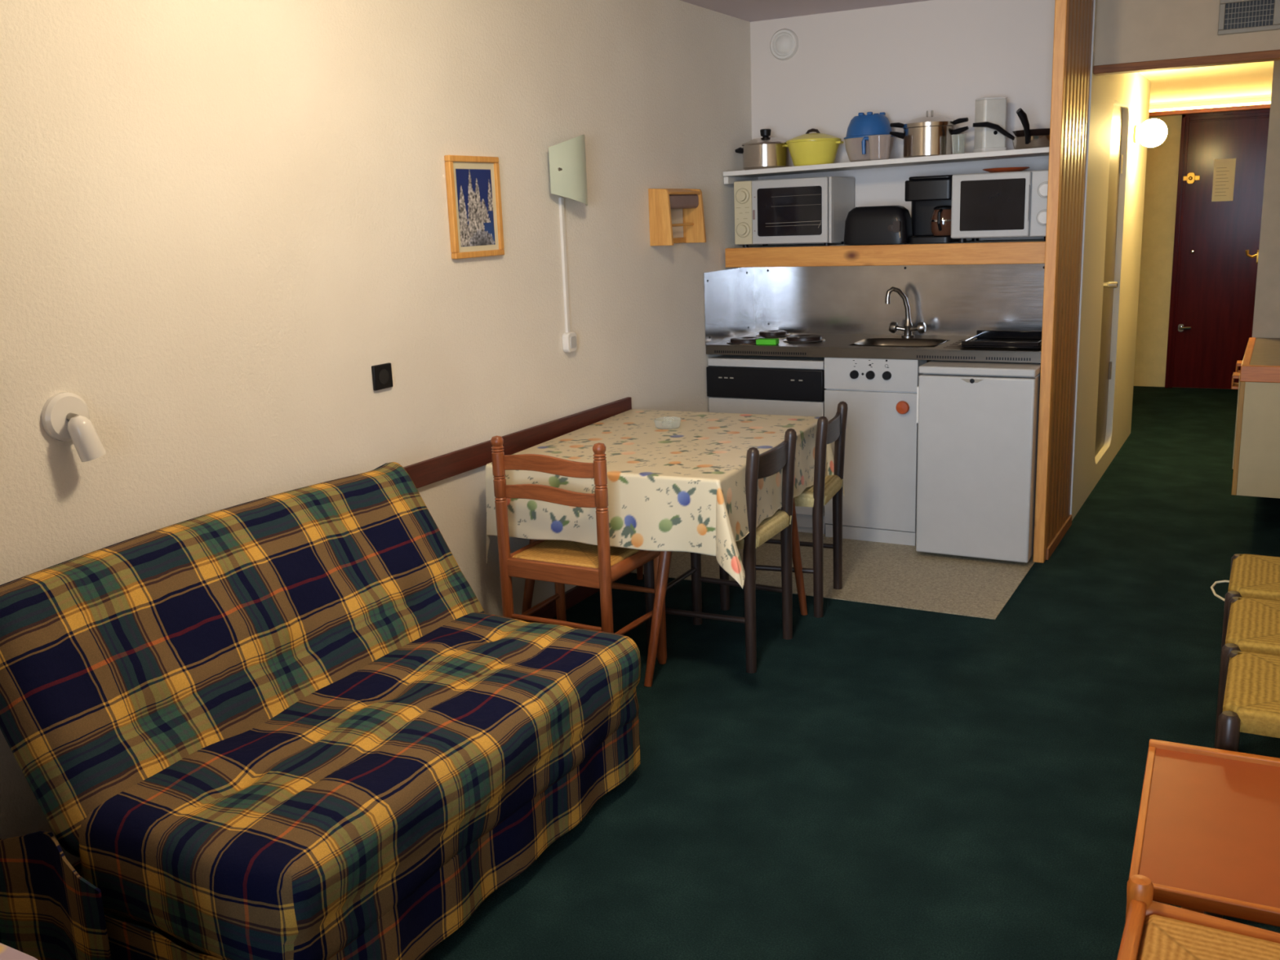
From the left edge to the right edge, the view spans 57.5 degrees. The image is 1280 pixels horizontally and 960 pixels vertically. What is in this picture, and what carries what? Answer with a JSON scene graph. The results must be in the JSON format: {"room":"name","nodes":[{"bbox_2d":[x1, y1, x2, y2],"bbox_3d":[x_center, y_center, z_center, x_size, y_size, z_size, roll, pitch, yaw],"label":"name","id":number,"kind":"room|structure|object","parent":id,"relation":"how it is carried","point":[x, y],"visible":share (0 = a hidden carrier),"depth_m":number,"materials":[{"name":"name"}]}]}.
{"room":"studio apartment","nodes":[
{"label":"studio apartment","id":0,"kind":"room"},
{"bbox_2d":[0,0,752,865],"bbox_3d":[-1.027,-0.391,3.281,0.100,2.438,6.600,5,15,28],"label":"wall","id":1,"kind":"structure","parent":0,"point":[217,217],"depth_m":3.34,"materials":[{"name":"paint"}]},
{"bbox_2d":[40,392,106,462],"bbox_3d":[-1.278,-0.120,2.656,0.092,0.156,0.112,5,15,28],"label":"light","id":2,"kind":"object","parent":1,"relation":"attached to","point":[65,416],"visible":1,"depth_m":2.64,"materials":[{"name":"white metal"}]},
{"bbox_2d":[71,572,630,877],"bbox_3d":[-0.801,0.708,3.756,0.012,0.070,3.160,5,15,28],"label":"baseboard","id":3,"kind":"structure","parent":1,"relation":"attached to","point":[576,594],"depth_m":4.66,"materials":[{"name":"brown wood"}]},
{"bbox_2d":[371,362,392,391],"bbox_3d":[-0.795,-0.319,3.603,0.013,0.076,0.082,5,15,28],"label":"wall socket","id":4,"kind":"object","parent":1,"relation":"attached to","point":[382,378],"visible":1,"depth_m":3.59,"materials":[{"name":"black plastic"}]},
{"bbox_2d":[444,155,504,258],"bbox_3d":[-0.556,-0.922,3.943,0.022,0.332,0.278,5,15,28],"label":"picture frame","id":5,"kind":"object","parent":1,"relation":"attached to","point":[473,183],"visible":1,"depth_m":3.93,"materials":[{"name":"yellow wood"}]},
{"bbox_2d":[455,168,495,246],"bbox_3d":[-0.554,-0.920,3.943,0.001,0.252,0.196,5,15,28],"label":"print","id":6,"kind":"object","parent":5,"relation":"attached to","point":[474,191],"depth_m":3.94},
{"bbox_2d":[403,396,631,488],"bbox_3d":[-0.440,-0.140,4.285,0.018,0.079,1.667,5,15,28],"label":"trim","id":7,"kind":"structure","parent":1,"relation":"attached to","point":[432,470],"depth_m":4.21,"materials":[{"name":"brown wood"}]},
{"bbox_2d":[558,197,570,332],"bbox_3d":[-0.288,-0.816,4.466,0.012,0.515,0.020,5,15,28],"label":"cable trunking","id":8,"kind":"object","parent":1,"relation":"attached to","point":[561,200],"visible":1,"depth_m":4.46,"materials":[{"name":"white paint"}]},
{"bbox_2d":[548,134,587,205],"bbox_3d":[-0.265,-1.163,4.384,0.103,0.260,0.246,8,16,38],"label":"wall lamp","id":9,"kind":"object","parent":1,"relation":"attached to","point":[567,159],"visible":1,"depth_m":4.32,"materials":[{"name":"white paint"}]},
{"bbox_2d":[562,332,577,352],"bbox_3d":[-0.270,-0.534,4.524,0.032,0.076,0.068,5,15,28],"label":"light switch","id":10,"kind":"object","parent":1,"relation":"attached to","point":[569,339],"visible":1,"depth_m":4.50,"materials":[{"name":"white paint"}]},
{"bbox_2d":[648,188,706,245],"bbox_3d":[0.168,-1.165,5.158,0.108,0.242,0.344,5,15,28],"label":"holder","id":11,"kind":"object","parent":1,"relation":"attached to","point":[661,201],"visible":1,"depth_m":5.07,"materials":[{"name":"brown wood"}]},
{"bbox_2d":[104,386,1279,959],"bbox_3d":[1.506,0.448,4.891,3.150,0.103,11.410,5,15,28],"label":"floor","id":12,"kind":"structure","parent":0,"point":[886,782],"depth_m":3.39,"materials":[{"name":"carpet"}]},
{"bbox_2d":[0,942,37,959],"bbox_3d":[-1.637,1.091,1.209,0.930,0.515,1.750,5,15,28],"label":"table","id":13,"kind":"object","parent":12,"relation":"on","point":[6,953],"visible":1,"depth_m":1.71,"materials":[{"name":"wood"}]},
{"bbox_2d":[0,462,640,959],"bbox_3d":[-0.703,0.523,2.800,0.952,0.847,1.411,5,15,28],"label":"sofa","id":14,"kind":"object","parent":12,"relation":"on","point":[290,725],"visible":1,"depth_m":2.50,"materials":[{"name":"fabric"}]},
{"bbox_2d":[78,612,640,959],"bbox_3d":[-0.559,0.636,2.746,0.631,0.281,1.321,5,15,28],"label":"seat cushion","id":15,"kind":"object","parent":14,"relation":"on","point":[309,819],"depth_m":2.41,"materials":[{"name":"fabric"}]},
{"bbox_2d":[490,435,666,664],"bbox_3d":[-0.199,0.247,3.930,0.448,0.846,0.380,5,15,28],"label":"chair","id":16,"kind":"object","parent":12,"relation":"on","point":[561,562],"visible":0.88,"depth_m":3.79,"materials":[{"name":"honey wood"},{"name":"woven rush"}]},
{"bbox_2d":[521,497,807,686],"bbox_3d":[0.123,0.205,4.364,0.872,0.718,1.169,4,14,25],"label":"dining table","id":17,"kind":"object","parent":12,"relation":"on","point":[664,558],"visible":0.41,"depth_m":3.87,"materials":[{"name":"brown wood"}]},
{"bbox_2d":[485,408,844,589],"bbox_3d":[0.120,0.027,4.288,0.968,0.345,1.346,3,14,23],"label":"tablecloth","id":18,"kind":"object","parent":17,"relation":"on","point":[682,488],"visible":0.75,"depth_m":3.90,"materials":[{"name":"beige fabric"}]},
{"bbox_2d":[653,416,681,429],"bbox_3d":[0.108,-0.219,4.517,0.104,0.034,0.104,-12,16,-37],"label":"glass dish","id":19,"kind":"object","parent":18,"relation":"on","point":[666,425],"visible":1,"depth_m":4.52,"materials":[{"name":"white"}]},
{"bbox_2d":[643,428,796,673],"bbox_3d":[0.290,0.222,4.112,0.429,0.778,0.416,5,14,27],"label":"chair","id":20,"kind":"object","parent":12,"relation":"on","point":[768,463],"visible":0.54,"depth_m":4.04,"materials":[{"name":"brown wood"}]},
{"bbox_2d":[706,355,826,533],"bbox_3d":[0.734,-0.218,5.836,0.592,0.838,0.594,5,15,28],"label":"dishwasher","id":21,"kind":"object","parent":12,"relation":"on","point":[780,385],"visible":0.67,"depth_m":5.53,"materials":[{"name":"white plastic"}]},
{"bbox_2d":[719,401,848,617],"bbox_3d":[0.571,0.097,4.613,0.429,0.778,0.416,3,14,21],"label":"chair","id":22,"kind":"object","parent":12,"relation":"on","point":[824,489],"visible":0.57,"depth_m":4.46,"materials":[{"name":"brown wood"}]},
{"bbox_2d":[824,357,926,546],"bbox_3d":[1.179,-0.185,5.575,0.434,0.857,0.608,5,15,28],"label":"base cabinet","id":23,"kind":"object","parent":12,"relation":"on","point":[880,474],"visible":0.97,"depth_m":5.33,"materials":[{"name":"white paint"}]},
{"bbox_2d":[703,263,1044,363],"bbox_3d":[1.140,-0.758,5.488,1.560,0.477,0.609,5,15,28],"label":"countertop","id":24,"kind":"structure","parent":23,"relation":"on","point":[812,311],"depth_m":5.67,"materials":[{"name":"silver metal"}]},
{"bbox_2d":[755,337,778,345],"bbox_3d":[0.608,-0.659,5.565,0.100,0.026,0.060,3,14,23],"label":"sponge","id":25,"kind":"object","parent":24,"relation":"on","point":[761,341],"visible":1,"depth_m":5.54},
{"bbox_2d":[853,337,946,362],"bbox_3d":[1.214,-0.578,5.456,0.400,0.136,0.300,5,15,28],"label":"sink","id":26,"kind":"object","parent":24,"relation":"in","point":[871,342],"depth_m":5.55,"materials":[{"name":"metal"}]},
{"bbox_2d":[884,286,925,337],"bbox_3d":[1.280,-0.810,5.623,0.193,0.246,0.089,1,13,14],"label":"mixer tap","id":27,"kind":"object","parent":24,"relation":"on","point":[908,329],"visible":1,"depth_m":5.62,"materials":[{"name":"silver metal"}]},
{"bbox_2d":[957,329,1041,348],"bbox_3d":[1.621,-0.626,5.187,0.350,0.045,0.300,5,15,28],"label":"baking tray","id":28,"kind":"object","parent":24,"relation":"on","point":[985,339],"visible":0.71,"depth_m":5.25,"materials":[{"name":"black metal"}]},
{"bbox_2d":[915,360,1040,562],"bbox_3d":[1.570,-0.124,5.255,0.488,0.850,0.646,5,15,28],"label":"fridge","id":29,"kind":"object","parent":12,"relation":"on","point":[977,421],"visible":0.85,"depth_m":4.97,"materials":[{"name":"white metal"}]},
{"bbox_2d":[1116,875,1279,959],"bbox_3d":[0.847,0.738,1.603,0.380,0.846,0.448,5,15,28],"label":"chair","id":30,"kind":"object","parent":12,"relation":"on","point":[1153,930],"visible":1,"depth_m":1.76,"materials":[{"name":"orange wood"},{"name":"woven rush"}]},
{"bbox_2d":[1128,738,1279,926],"bbox_3d":[1.198,0.826,2.116,0.560,0.421,0.575,4,14,26],"label":"table","id":31,"kind":"object","parent":12,"relation":"on","point":[1207,837],"visible":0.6,"depth_m":2.10,"materials":[{"name":"orange laminate"}]},
{"bbox_2d":[1204,650,1279,918],"bbox_3d":[1.490,0.541,2.514,0.429,0.778,0.416,5,15,28],"label":"chair","id":32,"kind":"object","parent":12,"relation":"on","point":[1251,700],"visible":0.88,"depth_m":2.48,"materials":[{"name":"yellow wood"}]},
{"bbox_2d":[1213,554,1279,748],"bbox_3d":[1.870,0.360,3.246,0.429,0.778,0.416,5,15,28],"label":"chair","id":33,"kind":"object","parent":12,"relation":"on","point":[1251,575],"visible":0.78,"depth_m":3.23,"materials":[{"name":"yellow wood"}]},
{"bbox_2d":[1210,580,1229,600],"bbox_3d":[1.629,0.310,3.265,0.064,0.026,0.143,5,15,28],"label":"loop","id":34,"kind":"object","parent":33,"relation":"hanging from","point":[1220,581],"visible":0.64,"depth_m":3.31,"materials":[{"name":"beige plastic"}]},
{"bbox_2d":[1214,596,1279,748],"bbox_3d":[1.678,0.451,2.878,0.429,0.778,0.416,5,15,28],"label":"chair","id":35,"kind":"object","parent":12,"relation":"on","point":[1253,625],"visible":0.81,"depth_m":2.86,"materials":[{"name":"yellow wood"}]},
{"bbox_2d":[680,0,929,22],"bbox_3d":[0.293,-1.526,2.329,3.150,0.100,6.720,5,15,28],"label":"ceiling","id":36,"kind":"structure","parent":0,"point":[750,11],"depth_m":5.40,"materials":[{"name":"grey paint"}]},
{"bbox_2d":[750,0,1055,244],"bbox_3d":[1.230,-1.046,5.782,1.600,2.438,0.100,5,15,28],"label":"wall","id":37,"kind":"structure","parent":0,"point":[904,61],"depth_m":5.50,"materials":[{"name":"beige paint"}]},
{"bbox_2d":[769,28,798,60],"bbox_3d":[0.705,-2.138,5.729,0.146,0.146,0.028,5,15,28],"label":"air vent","id":38,"kind":"object","parent":37,"relation":"attached to","point":[784,45],"visible":1,"depth_m":5.72,"materials":[{"name":"white paint"}]},
{"bbox_2d":[724,238,1045,267],"bbox_3d":[1.181,-1.070,5.514,1.556,0.093,0.390,5,15,28],"label":"shelf","id":39,"kind":"object","parent":37,"relation":"attached to","point":[1006,251],"visible":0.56,"depth_m":5.33,"materials":[{"name":"brown wood"}]},
{"bbox_2d":[733,176,854,247],"bbox_3d":[0.749,-1.302,5.686,0.497,0.316,0.355,5,15,28],"label":"oven","id":40,"kind":"object","parent":39,"relation":"on","point":[811,210],"visible":0.98,"depth_m":5.54,"materials":[{"name":"white metal"}]},
{"bbox_2d":[844,205,912,244],"bbox_3d":[1.103,-1.183,5.415,0.304,0.170,0.166,5,15,28],"label":"toaster","id":41,"kind":"object","parent":39,"relation":"on","point":[878,224],"visible":0.98,"depth_m":5.35,"materials":[{"name":"black plastic"}]},
{"bbox_2d":[904,174,958,244],"bbox_3d":[1.352,-1.241,5.358,0.236,0.298,0.305,5,15,28],"label":"coffee maker","id":42,"kind":"object","parent":39,"relation":"on","point":[931,197],"visible":0.73,"depth_m":5.28,"materials":[{"name":"black plastic"}]},
{"bbox_2d":[951,169,1048,243],"bbox_3d":[1.650,-1.216,5.200,0.446,0.298,0.360,5,15,28],"label":"microwave","id":43,"kind":"object","parent":39,"relation":"on","point":[1010,204],"visible":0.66,"depth_m":5.07,"materials":[{"name":"white plastic"}]},
{"bbox_2d":[982,166,1029,172],"bbox_3d":[1.611,-1.364,5.138,0.200,0.018,0.200,5,15,28],"label":"plate","id":44,"kind":"object","parent":43,"relation":"on","point":[1002,169],"visible":0.78,"depth_m":5.07,"materials":[{"name":"ceramic"}]},
{"bbox_2d":[723,146,1048,184],"bbox_3d":[1.170,-1.456,5.431,1.548,0.087,0.378,5,15,28],"label":"shelf","id":45,"kind":"object","parent":37,"relation":"attached to","point":[745,175],"visible":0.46,"depth_m":5.33,"materials":[{"name":"paint"}]},
{"bbox_2d":[735,128,789,169],"bbox_3d":[0.614,-1.612,5.694,0.236,0.190,0.236,-7,14,-20],"label":"saucepan","id":46,"kind":"object","parent":45,"relation":"on","point":[766,152],"visible":0.87,"depth_m":5.61,"materials":[{"name":"metal"}]},
{"bbox_2d":[784,128,843,166],"bbox_3d":[0.830,-1.590,5.578,0.262,0.173,0.262,-6,13,-16],"label":"casserole","id":47,"kind":"object","parent":45,"relation":"on","point":[818,148],"visible":0.89,"depth_m":5.50,"materials":[{"name":"yellow ceramic"}]},
{"bbox_2d":[844,136,894,161],"bbox_3d":[1.077,-1.550,5.485,0.236,0.108,0.236,5,15,28],"label":"salad bowl","id":48,"kind":"object","parent":45,"relation":"on","point":[846,140],"visible":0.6,"depth_m":5.44,"materials":[{"name":"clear plastic"}]},
{"bbox_2d":[848,137,888,146],"bbox_3d":[1.075,-1.583,5.477,0.198,0.032,0.198,5,15,28],"label":"bowl","id":49,"kind":"object","parent":48,"relation":"in","point":[875,141],"visible":0.81,"depth_m":5.42,"materials":[{"name":"plastic"}]},
{"bbox_2d":[844,111,893,139],"bbox_3d":[1.073,-1.657,5.460,0.236,0.113,0.236,5,15,28],"label":"colander","id":50,"kind":"object","parent":48,"relation":"on","point":[863,125],"visible":0.93,"depth_m":5.38,"materials":[{"name":"blue plastic"}]},
{"bbox_2d":[861,134,891,160],"bbox_3d":[1.079,-1.514,5.324,0.106,0.108,0.143,-10,15,-31],"label":"measuring jug","id":51,"kind":"object","parent":45,"relation":"on","point":[868,138],"visible":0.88,"depth_m":5.31,"materials":[{"name":"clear plastic"}]},
{"bbox_2d":[889,110,968,157],"bbox_3d":[1.310,-1.571,5.301,0.253,0.204,0.277,-7,14,-19],"label":"pressure cooker","id":52,"kind":"object","parent":45,"relation":"on","point":[928,135],"visible":0.89,"depth_m":5.22,"materials":[{"name":"metal"}]},
{"bbox_2d":[951,133,966,153],"bbox_3d":[1.412,-1.486,5.172,0.064,0.085,0.064,5,15,28],"label":"drinking glass","id":53,"kind":"object","parent":45,"relation":"on","point":[956,134],"visible":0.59,"depth_m":5.16,"materials":[{"name":"white"}]},
{"bbox_2d":[973,97,1007,152],"bbox_3d":[1.565,-1.582,5.214,0.116,0.236,0.112,-4,13,-9],"label":"machine","id":54,"kind":"object","parent":45,"relation":"on","point":[990,109],"visible":0.83,"depth_m":5.17,"materials":[{"name":"white paint"}]},
{"bbox_2d":[973,121,1049,149],"bbox_3d":[1.668,-1.511,5.118,0.372,0.124,0.243,5,15,28],"label":"frying pan","id":55,"kind":"object","parent":45,"relation":"on","point":[1035,141],"visible":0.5,"depth_m":5.05,"materials":[{"name":"metal"}]},
{"bbox_2d":[1012,107,1049,144],"bbox_3d":[1.735,-1.531,5.059,0.228,0.149,0.275,1,13,12],"label":"skillet","id":56,"kind":"object","parent":55,"relation":"in","point":[1026,132],"visible":0.65,"depth_m":4.99,"materials":[{"name":"black plastic"}]},
{"bbox_2d":[754,263,1044,336],"bbox_3d":[1.283,-0.886,5.731,1.557,0.345,0.003,5,15,28],"label":"backsplash","id":57,"kind":"structure","parent":37,"relation":"attached to","point":[950,300],"depth_m":5.73,"materials":[{"name":"metal"}]},
{"bbox_2d":[1045,0,1151,559],"bbox_3d":[2.414,-1.173,6.143,0.118,2.438,3.100,5,15,28],"label":"wall","id":58,"kind":"structure","parent":0,"point":[1131,91],"depth_m":5.60,"materials":[{"name":"beige paint"}]},
{"bbox_2d":[1032,0,1069,563],"bbox_3d":[1.685,-0.836,4.787,0.045,2.438,0.052,5,15,28],"label":"trim","id":59,"kind":"structure","parent":58,"relation":"attached to","point":[1060,44],"depth_m":4.76,"materials":[{"name":"brown wood"}]},
{"bbox_2d":[1069,0,1095,515],"bbox_3d":[2.011,-0.976,5.348,0.036,2.438,0.015,5,15,28],"label":"trim","id":60,"kind":"structure","parent":58,"relation":"attached to","point":[1094,4],"depth_m":5.32,"materials":[{"name":"white paint"}]},
{"bbox_2d":[1094,103,1123,457],"bbox_3d":[2.555,-1.057,6.328,0.118,1.880,0.700,5,15,28],"label":"door","id":61,"kind":"structure","parent":58,"relation":"in","point":[1116,158],"depth_m":6.44,"materials":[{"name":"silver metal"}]},
{"bbox_2d":[1133,119,1167,146],"bbox_3d":[2.906,-1.973,6.642,0.174,0.156,0.158,5,15,28],"label":"globe lamp","id":62,"kind":"object","parent":58,"relation":"attached to","point":[1152,132],"visible":1,"depth_m":6.59,"materials":[{"name":"white glass"}]},
{"bbox_2d":[1093,0,1279,66],"bbox_3d":[2.630,-1.972,4.895,1.342,0.343,0.083,5,15,28],"label":"wall","id":63,"kind":"structure","parent":0,"point":[1127,31],"depth_m":5.05,"materials":[{"name":"paint"}]},
{"bbox_2d":[1093,49,1279,75],"bbox_3d":[2.633,-1.789,4.930,1.342,0.035,0.098,5,15,28],"label":"beam","id":64,"kind":"structure","parent":63,"relation":"attached to","point":[1273,55],"depth_m":5.03,"materials":[{"name":"brown wood"}]},
{"bbox_2d":[1217,0,1279,35],"bbox_3d":[2.553,-1.971,4.882,0.235,0.187,0.014,5,15,28],"label":"air vent","id":65,"kind":"object","parent":63,"relation":"in","point":[1235,16],"visible":1,"depth_m":4.89,"materials":[{"name":"grey plastic"}]},
{"bbox_2d":[1133,96,1271,389],"bbox_3d":[4.507,-1.933,9.133,2.050,2.438,0.100,5,15,28],"label":"wall","id":66,"kind":"structure","parent":0,"point":[1162,160],"depth_m":9.31,"materials":[{"name":"white paint"}]},
{"bbox_2d":[1148,103,1270,117],"bbox_3d":[4.304,-2.808,8.883,1.600,0.030,0.150,5,15,28],"label":"trim ledge","id":67,"kind":"object","parent":66,"relation":"attached to","point":[1172,113],"visible":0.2,"depth_m":8.81,"materials":[{"name":"orange wood"}]},
{"bbox_2d":[1149,101,1271,111],"bbox_3d":[4.218,-2.841,8.928,1.300,0.023,0.024,5,15,28],"label":"strip light","id":68,"kind":"object","parent":67,"relation":"on","point":[1268,102],"visible":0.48,"depth_m":8.86,"materials":[{"name":"white plastic"}]},
{"bbox_2d":[1164,108,1270,389],"bbox_3d":[4.577,-1.750,9.022,0.835,2.125,0.098,5,15,28],"label":"door","id":69,"kind":"structure","parent":66,"relation":"in","point":[1214,278],"depth_m":9.09,"materials":[{"name":"red paint"}]},
{"bbox_2d":[1211,158,1235,201],"bbox_3d":[4.480,-2.302,8.960,0.148,0.315,0.004,5,15,28],"label":"notice sheet","id":70,"kind":"object","parent":69,"relation":"attached to","point":[1224,175],"visible":1,"depth_m":8.96,"materials":[{"name":"paper"}]},
{"bbox_2d":[1138,61,1274,105],"bbox_3d":[3.436,-2.455,6.958,1.950,0.080,4.410,5,15,28],"label":"ceiling","id":71,"kind":"structure","parent":0,"point":[1247,80],"depth_m":7.47,"materials":[{"name":"paint"}]},
{"bbox_2d":[1252,60,1279,337],"bbox_3d":[4.253,-1.381,7.267,0.648,2.210,3.560,5,15,28],"label":"wall","id":72,"kind":"structure","parent":0,"point":[1266,320],"depth_m":5.84,"materials":[{"name":"white paint"}]},
{"bbox_2d":[1244,249,1258,263],"bbox_3d":[3.121,-1.138,5.956,0.063,0.072,0.028,5,15,28],"label":"brass hook","id":73,"kind":"object","parent":72,"relation":"attached to","point":[1246,251],"visible":0.9,"depth_m":5.95,"materials":[{"name":"gold metal"}]},
{"bbox_3d":[1.901,-0.274,2.286,0.100,2.438,7.650,5,15,28],"label":"wall","id":74,"kind":"structure","parent":0,"visible":0},
{"bbox_2d":[1231,337,1279,497],"bbox_3d":[3.122,-0.308,5.410,0.690,0.573,1.118,5,15,28],"label":"sideboard","id":75,"kind":"object","parent":74,"relation":"attached to","point":[1255,466],"visible":1,"depth_m":5.05,"materials":[{"name":"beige wood"}]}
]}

